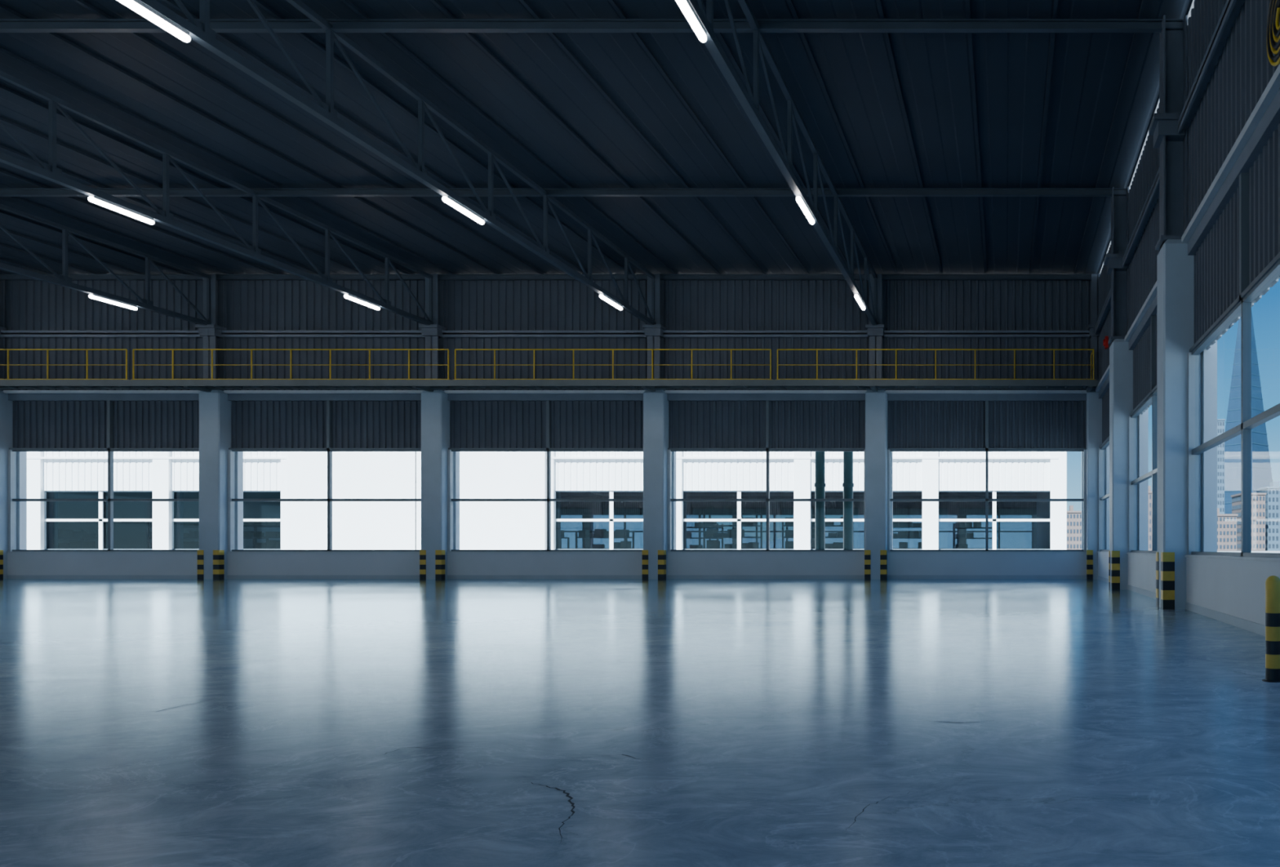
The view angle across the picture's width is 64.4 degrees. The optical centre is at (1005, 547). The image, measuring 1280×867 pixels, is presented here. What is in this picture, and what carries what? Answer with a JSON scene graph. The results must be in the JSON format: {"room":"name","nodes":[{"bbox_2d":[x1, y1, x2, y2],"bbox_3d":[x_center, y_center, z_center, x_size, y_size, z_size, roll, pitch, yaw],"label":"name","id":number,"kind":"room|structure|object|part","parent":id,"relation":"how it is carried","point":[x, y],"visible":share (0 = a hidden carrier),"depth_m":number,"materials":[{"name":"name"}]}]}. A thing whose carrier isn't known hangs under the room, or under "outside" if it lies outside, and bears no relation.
{"room":"empty warehouse interior","nodes":[
{"label":"empty warehouse interior","id":0,"kind":"room"},
{"bbox_2d":[0,550,3,578],"bbox_3d":[-27.129,0.450,24.609,0.162,0.780,0.162,0,0,0],"label":"guard","id":1,"kind":"object","parent":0,"point":[1,551],"depth_m":24.65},
{"bbox_2d":[197,550,204,578],"bbox_3d":[-21.589,0.450,24.609,0.162,0.780,0.162,0,0,0],"label":"guard","id":2,"kind":"object","parent":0,"point":[200,553],"depth_m":24.53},
{"bbox_2d":[213,550,224,578],"bbox_3d":[-21.167,0.450,24.609,0.162,0.780,0.162,0,0,0],"label":"guard","id":3,"kind":"object","parent":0,"point":[218,555],"depth_m":24.53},
{"bbox_2d":[419,550,426,578],"bbox_3d":[-15.627,0.450,24.609,0.162,0.780,0.162,0,0,0],"label":"guard","id":4,"kind":"object","parent":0,"point":[422,553],"depth_m":24.53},
{"bbox_2d":[435,550,444,578],"bbox_3d":[-15.205,0.450,24.609,0.162,0.780,0.162,0,0,0],"label":"guard","id":5,"kind":"object","parent":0,"point":[439,554],"depth_m":24.53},
{"bbox_2d":[0,280,1090,578],"bbox_3d":[-21.378,-3.217,24.960,48.456,8.315,0.520,0,0,0],"label":"wall","id":6,"kind":"structure","parent":0,"point":[772,314],"depth_m":24.87,"materials":[{"name":"metal"}]},
{"bbox_2d":[8,449,199,551],"bbox_3d":[-24.359,-1.265,24.890,5.402,2.790,0.140,0,0,0],"label":"window","id":7,"kind":"structure","parent":6,"relation":"in","point":[12,500],"depth_m":24.86,"materials":[{"name":"grey metal"}]},
{"bbox_2d":[227,449,421,551],"bbox_3d":[-18.397,-1.265,24.890,5.402,2.790,0.140,0,0,0],"label":"window","id":8,"kind":"structure","parent":6,"relation":"in","point":[231,453],"depth_m":24.86,"materials":[{"name":"grey metal"}]},
{"bbox_2d":[447,449,643,551],"bbox_3d":[-12.435,-1.265,24.890,5.402,2.790,0.140,0,0,0],"label":"window","id":9,"kind":"structure","parent":6,"relation":"in","point":[450,452],"depth_m":24.86,"materials":[{"name":"grey metal"}]},
{"bbox_2d":[667,449,865,551],"bbox_3d":[-6.473,-1.265,24.890,5.402,2.790,0.140,0,0,0],"label":"window","id":10,"kind":"structure","parent":6,"relation":"in","point":[670,500],"depth_m":24.86,"materials":[{"name":"grey metal"}]},
{"bbox_2d":[887,449,1086,551],"bbox_3d":[-0.511,-1.265,24.890,5.402,2.790,0.140,0,0,0],"label":"window","id":11,"kind":"structure","parent":6,"relation":"in","point":[986,500],"depth_m":24.86,"materials":[{"name":"grey metal"}]},
{"bbox_2d":[0,274,1091,279],"bbox_3d":[-21.378,-7.298,24.680,47.696,0.135,0.100,0,0,0],"label":"ceiling beam","id":12,"kind":"structure","parent":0,"point":[2,277],"depth_m":24.67,"materials":[{"name":"grey metal"}]},
{"bbox_2d":[26,451,1066,549],"bbox_3d":[-27.530,-3.217,43.000,60.760,8.315,0.600,0,0,0],"label":"facade","id":13,"kind":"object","parent":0,"point":[356,525],"visible":0.41,"depth_m":42.80,"materials":[{"name":"paint"}]},
{"bbox_2d":[44,491,152,549],"bbox_3d":[-42.530,-1.265,43.090,5.440,2.790,0.180,0,0,0],"label":"window pane","id":14,"kind":"structure","parent":13,"relation":"attached to","point":[68,525],"depth_m":43.09,"materials":[{"name":"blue glass"}]},
{"bbox_2d":[172,491,280,549],"bbox_3d":[-36.530,-1.265,43.090,5.440,2.790,0.180,0,0,0],"label":"window pane","id":15,"kind":"structure","parent":13,"relation":"attached to","point":[261,519],"depth_m":43.09,"materials":[{"name":"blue glass"}]},
{"bbox_3d":[-30.530,-3.185,42.840,6.040,8.250,0.280,0,0,0],"label":"blank panel","id":16,"kind":"part","parent":13,"relation":"part of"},
{"bbox_3d":[-24.530,-3.185,42.840,6.040,8.250,0.280,0,0,0],"label":"blank panel","id":17,"kind":"part","parent":13,"relation":"part of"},
{"bbox_2d":[555,491,643,549],"bbox_3d":[-18.530,-1.265,43.090,5.440,2.790,0.180,0,0,0],"label":"window pane","id":18,"kind":"structure","parent":13,"relation":"attached to","point":[579,525],"depth_m":43.09,"materials":[{"name":"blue glass"}]},
{"bbox_2d":[683,491,793,549],"bbox_3d":[-12.530,-1.265,43.090,5.440,2.790,0.180,0,0,0],"label":"window","id":19,"kind":"structure","parent":13,"relation":"attached to","point":[707,525],"depth_m":43.09,"materials":[{"name":"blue glass"}]},
{"bbox_2d":[810,491,922,549],"bbox_3d":[-6.530,-1.265,43.090,5.440,2.790,0.180,0,0,0],"label":"window","id":20,"kind":"structure","parent":13,"relation":"attached to","point":[907,515],"depth_m":43.09,"materials":[{"name":"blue glass"}]},
{"bbox_2d":[938,491,1050,549],"bbox_3d":[-0.530,-1.265,43.090,5.440,2.790,0.180,0,0,0],"label":"window","id":21,"kind":"structure","parent":13,"relation":"attached to","point":[1012,525],"depth_m":43.09,"materials":[{"name":"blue glass"}]},
{"bbox_2d":[0,188,1126,196],"bbox_3d":[-21.378,-7.298,18.800,47.696,0.135,0.100,0,0,0],"label":"ceiling beam","id":22,"kind":"structure","parent":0,"point":[3,192],"depth_m":18.79,"materials":[{"name":"grey metal"}]},
{"bbox_2d":[0,18,1182,32],"bbox_3d":[-21.378,-7.298,12.800,47.696,0.135,0.100,0,0,0],"label":"ceiling beam","id":23,"kind":"structure","parent":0,"point":[6,25],"depth_m":12.79,"materials":[{"name":"grey metal"}]},
{"bbox_2d":[0,0,1192,274],"bbox_3d":[-21.378,-7.516,6.800,49.096,0.188,37.400,0,0,0],"label":"ceiling","id":24,"kind":"structure","parent":0,"point":[855,68],"depth_m":16.30,"materials":[{"name":"metal"}]},
{"bbox_2d":[0,204,211,324],"bbox_3d":[-21.378,-6.620,6.800,0.120,1.360,35.800,0,0,0],"label":"roof truss","id":25,"kind":"object","parent":24,"relation":"attached to","point":[64,280],"visible":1,"depth_m":21.54,"materials":[{"name":"metal"}]},
{"bbox_2d":[88,293,137,310],"bbox_3d":[-21.378,-5.884,21.930,0.092,0.112,1.160,0,0,0],"label":"ceiling light","id":26,"kind":"object","parent":25,"relation":"attached to","point":[94,296],"visible":1,"depth_m":21.87,"materials":[{"name":"white plastic"}]},
{"bbox_2d":[0,70,433,324],"bbox_3d":[-15.416,-6.620,6.800,0.120,1.360,35.800,0,0,0],"label":"roof truss","id":27,"kind":"object","parent":24,"relation":"attached to","point":[49,171],"visible":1,"depth_m":17.22,"materials":[{"name":"metal"}]},
{"bbox_2d":[88,195,154,224],"bbox_3d":[-15.416,-5.884,15.970,0.092,0.112,1.160,0,0,0],"label":"ceiling light","id":28,"kind":"object","parent":27,"relation":"attached to","point":[96,200],"visible":1,"depth_m":15.90,"materials":[{"name":"white plastic"}]},
{"bbox_2d":[343,293,380,310],"bbox_3d":[-15.416,-5.884,21.930,0.092,0.112,1.160,0,0,0],"label":"ceiling light","id":29,"kind":"object","parent":27,"relation":"attached to","point":[348,296],"visible":1,"depth_m":21.86,"materials":[{"name":"white plastic"}]},
{"bbox_2d":[138,0,655,324],"bbox_3d":[-9.454,-6.620,6.800,0.120,1.360,35.800,0,0,0],"label":"roof truss","id":30,"kind":"object","parent":24,"relation":"attached to","point":[200,31],"visible":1,"depth_m":14.28,"materials":[{"name":"metal"}]},
{"bbox_2d":[116,0,191,42],"bbox_3d":[-9.454,-5.884,10.010,0.092,0.112,1.160,0,0,0],"label":"ceiling light","id":31,"kind":"object","parent":30,"relation":"attached to","point":[136,6],"visible":1,"depth_m":10.17,"materials":[{"name":"white plastic"}]},
{"bbox_2d":[441,195,484,224],"bbox_3d":[-9.454,-5.884,15.970,0.092,0.112,1.160,0,0,0],"label":"ceiling light","id":32,"kind":"object","parent":30,"relation":"attached to","point":[448,200],"visible":1,"depth_m":15.88,"materials":[{"name":"white plastic"}]},
{"bbox_2d":[599,293,622,310],"bbox_3d":[-9.454,-5.884,21.930,0.092,0.112,1.160,0,0,0],"label":"ceiling light","id":33,"kind":"object","parent":30,"relation":"attached to","point":[602,296],"visible":1,"depth_m":21.84,"materials":[{"name":"white plastic"}]},
{"bbox_2d":[0,0,1147,274],"bbox_3d":[-21.520,-7.394,6.875,46.860,0.057,36.150,0,0,0],"label":"ceiling purlins","id":34,"kind":"structure","parent":24,"relation":"attached to","point":[259,2],"depth_m":16.92,"materials":[{"name":"grey metal"}]},
{"bbox_2d":[688,0,877,324],"bbox_3d":[-3.492,-6.620,6.800,0.120,1.360,35.800,0,0,0],"label":"roof truss","id":35,"kind":"object","parent":24,"relation":"attached to","point":[750,104],"visible":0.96,"depth_m":14.42,"materials":[{"name":"metal"}]},
{"bbox_2d":[675,0,706,42],"bbox_3d":[-3.492,-5.884,10.010,0.092,0.112,1.160,0,0,0],"label":"ceiling light","id":36,"kind":"object","parent":35,"relation":"attached to","point":[685,6],"visible":1,"depth_m":10.15,"materials":[{"name":"white plastic"}]},
{"bbox_2d":[795,195,814,224],"bbox_3d":[-3.492,-5.884,15.970,0.092,0.112,1.160,0,0,0],"label":"ceiling light","id":37,"kind":"object","parent":35,"relation":"attached to","point":[799,199],"visible":1,"depth_m":15.84,"materials":[{"name":"white plastic"}]},
{"bbox_2d":[854,293,865,310],"bbox_3d":[-3.492,-5.884,21.930,0.092,0.112,1.160,0,0,0],"label":"ceiling light","id":38,"kind":"object","parent":35,"relation":"attached to","point":[857,296],"visible":1,"depth_m":21.78,"materials":[{"name":"white plastic"}]},
{"bbox_2d":[0,578,1279,866],"bbox_3d":[-21.378,0.890,6.800,47.696,0.100,36.000,0,0,0],"label":"floor","id":39,"kind":"structure","parent":0,"point":[766,715],"depth_m":4.31,"materials":[{"name":"concrete"}]},
{"bbox_2d":[0,280,13,578],"bbox_3d":[-27.340,-3.255,24.710,0.560,8.190,0.580,0,0,0],"label":"column","id":40,"kind":"structure","parent":39,"relation":"on","point":[6,406],"depth_m":24.77,"materials":[{"name":"paint"}]},
{"bbox_2d":[44,696,223,724],"bbox_3d":[-4.463,0.839,4.777,0.234,0.001,0.966,0,0,0],"label":"crack","id":41,"kind":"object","parent":39,"relation":"on","point":[223,696],"depth_m":4.77,"materials":[{"name":"grey concrete"}]},
{"bbox_2d":[195,274,231,578],"bbox_3d":[-21.378,-3.255,24.710,0.560,8.190,0.580,0,0,0],"label":"column","id":42,"kind":"structure","parent":39,"relation":"on","point":[215,407],"depth_m":24.54,"materials":[{"name":"metal"}]},
{"bbox_2d":[418,274,450,578],"bbox_3d":[-15.416,-3.255,24.710,0.560,8.190,0.580,0,0,0],"label":"column","id":43,"kind":"structure","parent":39,"relation":"on","point":[435,405],"depth_m":24.54,"materials":[{"name":"metal"}]},
{"bbox_2d":[520,781,575,841],"bbox_3d":[-1.515,0.839,2.939,0.506,0.001,0.707,0,0,0],"label":"crack","id":44,"kind":"object","parent":39,"relation":"on","point":[564,792],"depth_m":3.00,"materials":[{"name":"black concrete"}]},
{"bbox_2d":[568,754,648,759],"bbox_3d":[-1.571,0.839,3.664,0.362,0.001,0.112,0,0,0],"label":"crack","id":45,"kind":"object","parent":39,"relation":"on","point":[617,754],"depth_m":3.69,"materials":[{"name":"black concrete"}]},
{"bbox_2d":[642,274,669,578],"bbox_3d":[-9.454,-3.255,24.710,0.560,8.190,0.580,0,0,0],"label":"column","id":46,"kind":"structure","parent":39,"relation":"on","point":[655,404],"depth_m":24.54,"materials":[{"name":"metal"}]},
{"bbox_2d":[865,274,888,578],"bbox_3d":[-3.492,-3.255,24.710,0.560,8.190,0.580,0,0,0],"label":"column","id":47,"kind":"structure","parent":39,"relation":"on","point":[876,402],"depth_m":24.54,"materials":[{"name":"metal"}]},
{"bbox_2d":[845,791,915,831],"bbox_3d":[-0.387,0.839,2.927,0.197,0.001,0.486,0,0,0],"label":"crack","id":48,"kind":"object","parent":39,"relation":"on","point":[914,791],"depth_m":2.93,"materials":[{"name":"black concrete"}]},
{"bbox_2d":[1085,274,1106,578],"bbox_3d":[2.470,-3.255,24.710,0.560,8.190,0.580,0,0,0],"label":"column","id":49,"kind":"structure","parent":39,"relation":"on","point":[1093,403],"depth_m":24.54,"materials":[{"name":"metal"}]},
{"bbox_2d":[0,348,1097,392],"bbox_3d":[-21.318,-4.679,24.195,47.416,0.998,0.810,0,0,0],"label":"catwalk","id":50,"kind":"object","parent":49,"relation":"attached to","point":[651,384],"visible":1,"depth_m":23.80,"materials":[{"name":"metal"}]},
{"bbox_2d":[1103,186,1137,589],"bbox_3d":[2.355,-3.255,18.800,0.630,8.190,0.560,0,0,0],"label":"column","id":51,"kind":"structure","parent":39,"relation":"on","point":[1121,358],"depth_m":18.52,"materials":[{"name":"metal"}]},
{"bbox_2d":[1148,15,1200,608],"bbox_3d":[2.355,-3.255,12.800,0.630,8.190,0.560,0,0,0],"label":"column","id":52,"kind":"structure","parent":39,"relation":"on","point":[1175,268],"depth_m":12.52,"materials":[{"name":"metal"}]},
{"bbox_2d":[1262,575,1279,682],"bbox_3d":[1.690,0.507,5.780,0.140,0.665,0.140,0,0,0],"label":"bollard","id":53,"kind":"object","parent":39,"relation":"on","point":[1272,583],"visible":1,"depth_m":5.74,"materials":[{"name":"yellow metal"}]},
{"bbox_2d":[642,550,648,578],"bbox_3d":[-9.665,0.450,24.609,0.162,0.780,0.162,0,0,0],"label":"guard","id":54,"kind":"object","parent":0,"point":[645,553],"depth_m":24.53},
{"bbox_2d":[657,550,666,578],"bbox_3d":[-9.243,0.450,24.609,0.162,0.780,0.162,0,0,0],"label":"guard","id":55,"kind":"object","parent":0,"point":[661,553],"depth_m":24.53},
{"bbox_2d":[864,550,871,578],"bbox_3d":[-3.703,0.450,24.609,0.162,0.780,0.162,0,0,0],"label":"guard","id":56,"kind":"object","parent":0,"point":[867,553],"depth_m":24.53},
{"bbox_2d":[880,550,887,578],"bbox_3d":[-3.281,0.450,24.609,0.162,0.780,0.162,0,0,0],"label":"guard","id":57,"kind":"object","parent":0,"point":[883,553],"depth_m":24.53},
{"bbox_2d":[1086,550,1093,578],"bbox_3d":[2.259,0.450,24.609,0.162,0.780,0.162,0,0,0],"label":"guard","id":58,"kind":"object","parent":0,"point":[1089,553],"depth_m":24.53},
{"bbox_2d":[1108,551,1110,588],"bbox_3d":[2.229,0.450,19.011,0.162,0.780,0.162,0,0,0],"label":"guard","id":59,"kind":"object","parent":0,"point":[1108,551],"depth_m":18.93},
{"bbox_2d":[1111,551,1119,589],"bbox_3d":[2.229,0.450,18.589,0.162,0.780,0.162,0,0,0],"label":"guard","id":60,"kind":"object","parent":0,"point":[1115,555],"depth_m":18.51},
{"bbox_2d":[1155,551,1158,607],"bbox_3d":[2.229,0.450,13.011,0.162,0.780,0.162,0,0,0],"label":"guard","id":61,"kind":"object","parent":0,"point":[1157,553],"depth_m":12.98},
{"bbox_2d":[1160,551,1174,608],"bbox_3d":[2.229,0.450,12.589,0.162,0.780,0.162,0,0,0],"label":"guard","id":62,"kind":"object","parent":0,"point":[1167,558],"depth_m":12.51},
{"bbox_2d":[1094,0,1279,636],"bbox_3d":[2.760,-3.232,6.800,0.780,8.345,36.760,0,0,0],"label":"wall","id":63,"kind":"structure","parent":0,"point":[1230,114],"depth_m":11.30,"materials":[{"name":"metal"}]},
{"bbox_2d":[1098,439,1109,551],"bbox_3d":[2.560,-1.265,21.800,0.140,2.790,5.440,0,0,0],"label":"window","id":64,"kind":"structure","parent":63,"relation":"in","point":[1102,497],"depth_m":24.45,"materials":[{"name":"grey metal"}]},
{"bbox_2d":[1102,336,1108,349],"bbox_3d":[2.445,-5.020,22.400,0.110,0.280,0.200,0,0,0],"label":"bell","id":65,"kind":"object","parent":63,"relation":"attached to","point":[1105,340],"visible":0.99,"depth_m":22.30,"materials":[{"name":"red metal"}]},
{"bbox_2d":[1128,389,1156,553],"bbox_3d":[2.560,-1.265,15.800,0.140,2.790,5.440,0,0,0],"label":"window","id":66,"kind":"structure","parent":63,"relation":"in","point":[1133,481],"depth_m":17.78,"materials":[{"name":"grey metal"}]},
{"bbox_2d":[1187,259,1279,558],"bbox_3d":[2.560,-1.265,9.800,0.140,2.790,5.440,0,0,0],"label":"window","id":67,"kind":"structure","parent":63,"relation":"in","point":[1243,307],"depth_m":9.80,"materials":[{"name":"grey metal"}]},
{"bbox_2d":[1266,0,1279,66],"bbox_3d":[2.356,-4.510,7.750,0.099,0.772,0.772,0,0,0],"label":"fan","id":68,"kind":"object","parent":63,"relation":"attached to","point":[1273,17],"visible":1,"depth_m":7.90,"materials":[{"name":"yellow metal"}]},
{"label":"outside","id":69,"kind":"structure","parent":0,"visible":0},
{"bbox_2d":[1217,551,1279,552],"bbox_3d":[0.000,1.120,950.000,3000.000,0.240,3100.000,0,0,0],"label":"ground","id":70,"kind":"structure","parent":69,"point":[1217,551],"depth_m":249.14,"materials":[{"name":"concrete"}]},
{"bbox_2d":[813,451,826,549],"bbox_3d":[-5.358,-3.225,26.400,0.480,8.470,0.480,0,0,0],"label":"drain pipe","id":71,"kind":"object","parent":70,"relation":"on","point":[820,484],"visible":0.23,"depth_m":26.28,"materials":[{"name":"metal"}]},
{"bbox_2d":[842,451,853,549],"bbox_3d":[-4.545,-3.225,26.400,0.480,8.470,0.480,0,0,0],"label":"drain pipe","id":72,"kind":"object","parent":70,"relation":"on","point":[848,485],"visible":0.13,"depth_m":26.27,"materials":[{"name":"metal"}]},
{"bbox_2d":[1066,505,1081,549],"bbox_3d":[22.480,-6.534,307.000,5.952,15.148,14.600,0,0,0],"label":"apartment building","id":73,"kind":"structure","parent":70,"relation":"on","point":[1073,517],"depth_m":300.01,"materials":[{"name":"white concrete"}]},
{"bbox_2d":[1148,485,1151,550],"bbox_3d":[46.695,-9.446,297.000,4.998,20.973,14.600,0,0,0],"label":"apartment building","id":74,"kind":"structure","parent":70,"relation":"on","point":[1149,486],"depth_m":290.00,"materials":[{"name":"white concrete"}]},
{"bbox_2d":[1217,418,1225,514],"bbox_3d":[97.038,-30.004,427.000,7.344,62.088,14.600,0,0,0],"label":"apartment building","id":75,"kind":"structure","parent":70,"relation":"on","point":[1220,422],"depth_m":420.00,"materials":[{"name":"white concrete"}]},
{"bbox_2d":[1217,507,1238,551],"bbox_3d":[66.316,-5.651,287.000,9.342,13.381,14.600,0,0,0],"label":"apartment building","id":76,"kind":"structure","parent":70,"relation":"on","point":[1226,523],"depth_m":279.98,"materials":[{"name":"white concrete"}]},
{"bbox_2d":[1224,312,1272,514],"bbox_3d":[136.378,-85.160,520.000,40.078,172.000,40.078,0,0,0],"label":"skyscraper","id":77,"kind":"structure","parent":70,"relation":"on","point":[1261,473],"depth_m":515.72,"materials":[{"name":"blue glass"}]},
{"bbox_2d":[1231,493,1266,551],"bbox_3d":[81.356,-9.478,307.000,8.093,21.035,14.600,0,0,0],"label":"apartment building","id":78,"kind":"structure","parent":70,"relation":"on","point":[1258,500],"depth_m":300.01,"materials":[{"name":"white concrete"}]},
{"bbox_2d":[1255,481,1279,551],"bbox_3d":[93.885,-10.874,317.000,10.832,23.827,14.600,0,0,0],"label":"apartment building","id":79,"kind":"structure","parent":70,"relation":"on","point":[1272,496],"depth_m":309.99,"materials":[{"name":"white concrete"}]}
]}

